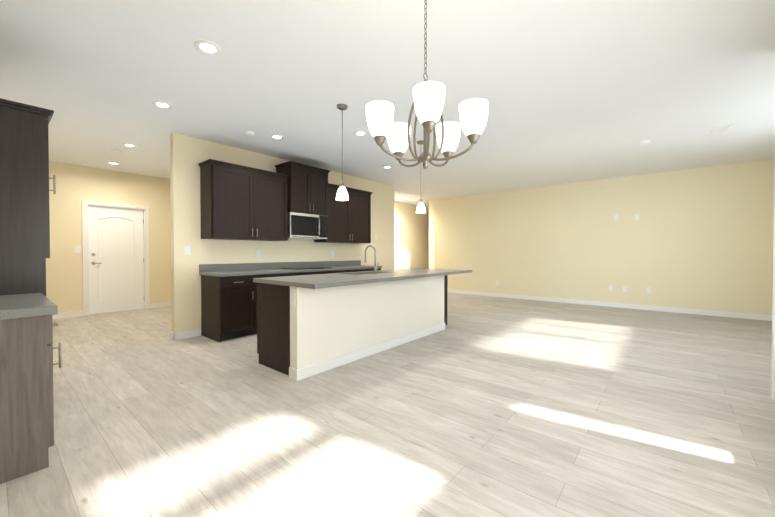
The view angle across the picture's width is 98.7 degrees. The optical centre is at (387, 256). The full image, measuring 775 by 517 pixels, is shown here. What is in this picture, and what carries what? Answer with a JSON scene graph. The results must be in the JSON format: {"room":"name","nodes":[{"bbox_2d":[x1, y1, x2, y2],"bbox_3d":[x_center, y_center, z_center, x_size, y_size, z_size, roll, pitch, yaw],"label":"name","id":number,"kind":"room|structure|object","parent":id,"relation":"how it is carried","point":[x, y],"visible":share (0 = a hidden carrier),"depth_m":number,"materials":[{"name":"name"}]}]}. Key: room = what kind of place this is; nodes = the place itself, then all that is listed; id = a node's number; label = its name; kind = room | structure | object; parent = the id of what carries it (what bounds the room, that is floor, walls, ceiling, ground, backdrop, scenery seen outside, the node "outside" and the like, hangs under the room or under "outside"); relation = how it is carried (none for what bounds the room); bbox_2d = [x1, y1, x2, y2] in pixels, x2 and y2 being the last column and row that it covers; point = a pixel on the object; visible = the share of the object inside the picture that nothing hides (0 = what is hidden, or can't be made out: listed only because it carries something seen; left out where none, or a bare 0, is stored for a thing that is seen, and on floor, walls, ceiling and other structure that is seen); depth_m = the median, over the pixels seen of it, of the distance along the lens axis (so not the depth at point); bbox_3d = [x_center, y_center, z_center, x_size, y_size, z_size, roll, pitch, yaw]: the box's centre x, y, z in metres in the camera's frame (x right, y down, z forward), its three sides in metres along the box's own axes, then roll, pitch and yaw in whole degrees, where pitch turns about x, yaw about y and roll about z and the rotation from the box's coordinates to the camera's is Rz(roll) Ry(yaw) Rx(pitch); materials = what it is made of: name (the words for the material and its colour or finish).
{"room":"kitchen","nodes":[
{"label":"kitchen","id":0,"kind":"room"},
{"bbox_2d":[46,161,170,312],"bbox_3d":[-5.488,-0.288,6.305,0.120,2.740,3.530,1,1,40],"label":"wall","id":1,"kind":"structure","parent":0,"point":[76,185],"depth_m":6.09,"materials":[{"name":"paint"}]},
{"bbox_2d":[74,246,80,252],"bbox_3d":[-5.628,-0.135,6.040,0.005,0.120,0.100,1,1,40],"label":"light switch","id":2,"kind":"object","parent":1,"relation":"attached to","point":[77,249],"visible":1,"depth_m":6.04,"materials":[{"name":"white plastic"}]},
{"bbox_2d":[52,302,170,318],"bbox_3d":[-5.517,1.036,6.183,0.012,0.095,3.278,1,1,40],"label":"baseboard","id":3,"kind":"structure","parent":1,"relation":"attached to","point":[80,313],"depth_m":6.03,"materials":[{"name":"white wood"}]},
{"bbox_2d":[88,206,143,313],"bbox_3d":[-5.277,0.062,6.509,0.098,2.018,0.859,1,1,40],"label":"entry door","id":4,"kind":"structure","parent":1,"relation":"in","point":[116,259],"depth_m":6.49,"materials":[{"name":"white wood"}]},
{"bbox_2d":[82,200,149,315],"bbox_3d":[-5.299,0.021,6.522,0.135,2.115,1.030,1,1,40],"label":"door frame","id":5,"kind":"structure","parent":1,"relation":"attached to","point":[85,241],"depth_m":6.29,"materials":[{"name":"white wood"}]},
{"bbox_2d":[170,132,393,332],"bbox_3d":[-1.372,-0.287,6.214,0.120,2.740,4.660,1,1,40],"label":"wall","id":6,"kind":"structure","parent":0,"point":[188,154],"depth_m":4.81,"materials":[{"name":"paint"}]},
{"bbox_2d":[170,329,200,339],"bbox_3d":[-1.372,1.035,6.231,0.146,0.095,4.686,1,1,40],"label":"baseboard","id":7,"kind":"structure","parent":6,"relation":"attached to","point":[185,334],"depth_m":4.49,"materials":[{"name":"white wood"}]},
{"bbox_2d":[184,246,190,254],"bbox_3d":[-2.712,-0.086,4.508,0.008,0.120,0.080,1,1,40],"label":"light switch","id":8,"kind":"object","parent":6,"relation":"attached to","point":[187,250],"depth_m":4.50,"materials":[{"name":"white plastic"}]},
{"bbox_2d":[200,163,289,240],"bbox_3d":[-2.096,-0.752,4.969,0.350,1.000,1.170,1,1,40],"label":"upper cabinet","id":9,"kind":"object","parent":6,"relation":"attached to","point":[239,202],"depth_m":4.75,"materials":[{"name":"brown wood"}]},
{"bbox_2d":[256,250,259,257],"bbox_3d":[-2.060,-0.046,5.293,0.005,0.120,0.074,1,1,40],"label":"electrical outlet","id":10,"kind":"object","parent":6,"relation":"attached to","point":[257,251],"depth_m":5.29,"materials":[{"name":"white plastic"}]},
{"bbox_2d":[199,260,360,271],"bbox_3d":[-1.593,0.145,5.841,0.020,0.106,3.185,1,1,40],"label":"backsplash","id":11,"kind":"structure","parent":6,"relation":"attached to","point":[314,264],"depth_m":5.48,"materials":[{"name":"grey stone"}]},
{"bbox_2d":[274,163,329,214],"bbox_3d":[-1.445,-1.096,5.691,0.420,0.750,0.760,1,1,40],"label":"upper cabinet","id":12,"kind":"object","parent":6,"relation":"attached to","point":[309,187],"depth_m":5.52,"materials":[{"name":"brown wood"}]},
{"bbox_2d":[288,212,326,238],"bbox_3d":[-1.436,-0.514,5.691,0.444,0.406,0.756,1,1,40],"label":"microwave","id":13,"kind":"object","parent":12,"relation":"attached to","point":[305,226],"visible":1,"depth_m":5.54,"materials":[{"name":"silver metal"}]},
{"bbox_2d":[314,187,370,242],"bbox_3d":[-0.847,-0.771,6.467,0.350,1.000,1.170,1,1,40],"label":"upper cabinet","id":14,"kind":"object","parent":6,"relation":"attached to","point":[348,221],"depth_m":6.34,"materials":[{"name":"brown wood"}]},
{"bbox_2d":[0,293,774,516],"bbox_3d":[0.789,1.134,6.123,10.400,0.100,11.800,1,1,40],"label":"floor","id":15,"kind":"structure","parent":0,"point":[483,406],"depth_m":2.27,"materials":[{"name":"beige wood"}]},
{"bbox_2d":[0,102,51,293],"bbox_3d":[-2.835,0.062,2.269,0.449,2.140,0.715,1,1,40],"label":"tall cabinet","id":16,"kind":"object","parent":15,"relation":"on","point":[24,139],"depth_m":2.30,"materials":[{"name":"brown wood"}]},
{"bbox_2d":[0,314,55,483],"bbox_3d":[-2.211,0.727,1.715,0.481,0.825,0.650,1,1,40],"label":"base cabinet","id":17,"kind":"object","parent":15,"relation":"on","point":[26,347],"depth_m":1.73,"materials":[{"name":"brown wood"}]},
{"bbox_2d":[0,294,57,321],"bbox_3d":[-2.337,0.288,1.826,0.884,0.050,0.668,1,1,40],"label":"countertop","id":18,"kind":"structure","parent":17,"relation":"on","point":[11,305],"depth_m":1.78,"materials":[{"name":"grey stone"}]},
{"bbox_2d":[201,276,258,341],"bbox_3d":[-2.208,0.678,4.657,0.600,0.850,0.520,1,1,40],"label":"base cabinet","id":19,"kind":"object","parent":15,"relation":"on","point":[228,301],"depth_m":4.45,"materials":[{"name":"brown wood"}]},
{"bbox_2d":[199,264,381,275],"bbox_3d":[-1.365,0.220,5.652,0.615,0.039,3.185,1,1,40],"label":"countertop","id":20,"kind":"structure","parent":19,"relation":"on","point":[342,267],"depth_m":5.15,"materials":[{"name":"grey stone"}]},
{"bbox_2d":[259,272,302,277],"bbox_3d":[-1.849,0.672,5.088,0.600,0.850,0.838,1,1,40],"label":"base cabinet","id":21,"kind":"object","parent":15,"relation":"on","point":[277,274],"depth_m":4.98,"materials":[{"name":"brown wood"}]},
{"bbox_2d":[303,272,338,274],"bbox_3d":[-1.375,0.665,5.656,0.600,0.850,0.878,1,1,40],"label":"base cabinet","id":22,"kind":"object","parent":15,"relation":"on","point":[304,273],"depth_m":5.43,"materials":[{"name":"brown wood"}]},
{"bbox_2d":[339,268,366,272],"bbox_3d":[-0.889,0.658,6.240,0.600,0.850,0.879,1,1,40],"label":"base cabinet","id":23,"kind":"object","parent":15,"relation":"on","point":[348,269],"depth_m":6.13,"materials":[{"name":"brown wood"}]},
{"bbox_2d":[253,273,456,380],"bbox_3d":[-0.171,0.681,4.369,0.763,0.850,2.933,1,1,40],"label":"kitchen island","id":24,"kind":"object","parent":15,"relation":"on","point":[310,325],"depth_m":3.45,"materials":[{"name":"paint"}]},
{"bbox_2d":[253,269,471,288],"bbox_3d":[-0.046,0.236,4.317,1.026,0.040,3.026,1,1,40],"label":"island countertop","id":25,"kind":"structure","parent":24,"relation":"on","point":[316,281],"depth_m":3.60,"materials":[{"name":"grey stone"}]},
{"bbox_2d":[364,245,378,273],"bbox_3d":[-0.200,0.034,4.223,0.214,0.367,0.096,1,1,40],"label":"faucet","id":26,"kind":"object","parent":25,"relation":"on","point":[365,259],"depth_m":4.15,"materials":[{"name":"silver metal"}]},
{"bbox_2d":[394,239,409,268],"bbox_3d":[-0.129,0.096,9.173,0.838,1.899,1.770,1,1,40],"label":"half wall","id":27,"kind":"structure","parent":15,"relation":"on","point":[401,257],"depth_m":9.12,"materials":[{"name":"paint"}]},
{"bbox_2d":[0,0,774,207],"bbox_3d":[0.789,-1.706,6.087,10.400,0.100,11.800,1,1,40],"label":"ceiling","id":28,"kind":"structure","parent":0,"point":[571,91],"depth_m":3.05,"materials":[{"name":"paint"}]},
{"bbox_2d":[122,143,137,147],"bbox_3d":[-3.796,-1.635,4.897,0.184,0.012,0.184,1,1,40],"label":"recessed light","id":29,"kind":"object","parent":28,"relation":"in","point":[129,145],"visible":0.96,"depth_m":4.89,"materials":[{"name":"white plastic"}]},
{"bbox_2d":[152,101,172,108],"bbox_3d":[-2.403,-1.618,3.554,0.184,0.012,0.184,1,1,40],"label":"recessed light","id":30,"kind":"object","parent":28,"relation":"in","point":[162,105],"visible":0.96,"depth_m":3.55,"materials":[{"name":"white plastic"}]},
{"bbox_2d":[194,40,220,54],"bbox_3d":[-1.383,-1.605,2.561,0.184,0.012,0.184,1,1,40],"label":"recessed light","id":31,"kind":"object","parent":28,"relation":"in","point":[207,47],"visible":1,"depth_m":2.56,"materials":[{"name":"white plastic"}]},
{"bbox_2d":[244,130,253,135],"bbox_3d":[-1.817,-1.617,4.367,0.130,0.034,0.130,1,1,40],"label":"smoke detector","id":32,"kind":"object","parent":28,"relation":"attached to","point":[248,133],"visible":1,"depth_m":4.33,"materials":[{"name":"white plastic"}]},
{"bbox_2d":[270,134,283,139],"bbox_3d":[-1.506,-1.630,4.537,0.184,0.012,0.184,1,1,40],"label":"recessed light","id":33,"kind":"object","parent":28,"relation":"in","point":[276,136],"visible":0.96,"depth_m":4.52,"materials":[{"name":"white plastic"}]},
{"bbox_2d":[336,104,348,200],"bbox_3d":[-0.489,-1.119,3.592,0.136,1.010,0.136,1,1,40],"label":"pendant light","id":34,"kind":"object","parent":28,"relation":"hanging from","point":[342,194],"visible":1,"depth_m":3.57,"materials":[{"name":"white glass"}]},
{"bbox_2d":[354,131,366,135],"bbox_3d":[-0.357,-1.628,4.401,0.184,0.012,0.184,1,1,40],"label":"recessed light","id":35,"kind":"object","parent":28,"relation":"in","point":[357,133],"visible":0.98,"depth_m":4.40,"materials":[{"name":"white plastic"}]},
{"bbox_2d":[416,140,425,212],"bbox_3d":[0.478,-1.134,4.752,0.136,1.010,0.136,1,1,40],"label":"pendant light","id":36,"kind":"object","parent":28,"relation":"hanging from","point":[420,208],"visible":0.98,"depth_m":4.72,"materials":[{"name":"white glass"}]},
{"bbox_2d":[366,0,488,168],"bbox_3d":[0.216,-1.034,1.786,0.622,1.134,0.601,1,1,40],"label":"chandelier","id":37,"kind":"object","parent":28,"relation":"hanging from","point":[428,101],"visible":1,"depth_m":1.67,"materials":[{"name":"white glass"}]},
{"bbox_2d":[640,140,650,144],"bbox_3d":[3.667,-1.621,4.731,0.130,0.034,0.130,1,1,40],"label":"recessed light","id":38,"kind":"object","parent":28,"relation":"attached to","point":[644,142],"visible":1,"depth_m":4.70,"materials":[{"name":"white plastic"}]},
{"bbox_2d":[710,124,732,134],"bbox_3d":[4.291,-1.627,4.276,0.180,0.012,0.340,1,1,40],"label":"ceiling vent","id":39,"kind":"object","parent":28,"relation":"in","point":[721,129],"visible":1,"depth_m":4.25,"materials":[{"name":"white metal"}]},
{"bbox_2d":[394,201,428,267],"bbox_3d":[-0.496,-0.329,9.499,0.120,2.740,8.030,1,1,40],"label":"wall","id":40,"kind":"structure","parent":0,"point":[411,231],"depth_m":11.03,"materials":[{"name":"paint"}]},
{"bbox_2d":[429,159,774,314],"bbox_3d":[4.038,-0.307,7.771,7.180,2.740,0.120,1,1,40],"label":"wall","id":41,"kind":"structure","parent":0,"point":[701,238],"depth_m":6.91,"materials":[{"name":"paint"}]},
{"bbox_2d":[447,289,771,320],"bbox_3d":[3.950,1.016,7.774,7.058,0.095,0.012,1,1,40],"label":"baseboard","id":42,"kind":"structure","parent":41,"relation":"attached to","point":[692,311],"depth_m":6.87,"materials":[{"name":"white wood"}]},
{"bbox_2d":[634,214,638,219],"bbox_3d":[5.096,-0.815,6.799,0.075,0.115,0.007,1,1,40],"label":"electrical outlet","id":43,"kind":"object","parent":41,"relation":"attached to","point":[636,216],"depth_m":6.80,"materials":[{"name":"white plastic"}]},
{"bbox_2d":[646,287,650,292],"bbox_3d":[5.250,0.667,6.690,0.075,0.115,0.007,1,1,40],"label":"electrical outlet","id":44,"kind":"object","parent":41,"relation":"attached to","point":[648,289],"depth_m":6.69,"materials":[{"name":"white plastic"}]},
{"bbox_3d":[1.668,-0.220,0.849,0.120,2.740,4.550,1,1,40],"label":"wall","id":45,"kind":"structure","parent":0,"visible":0},
{"bbox_2d":[771,167,774,401],"bbox_3d":[2.759,-0.134,2.174,0.135,2.535,1.070,1,1,40],"label":"door frame","id":46,"kind":"structure","parent":45,"relation":"attached to","point":[773,358],"depth_m":2.61,"materials":[{"name":"white wood"}]}
]}

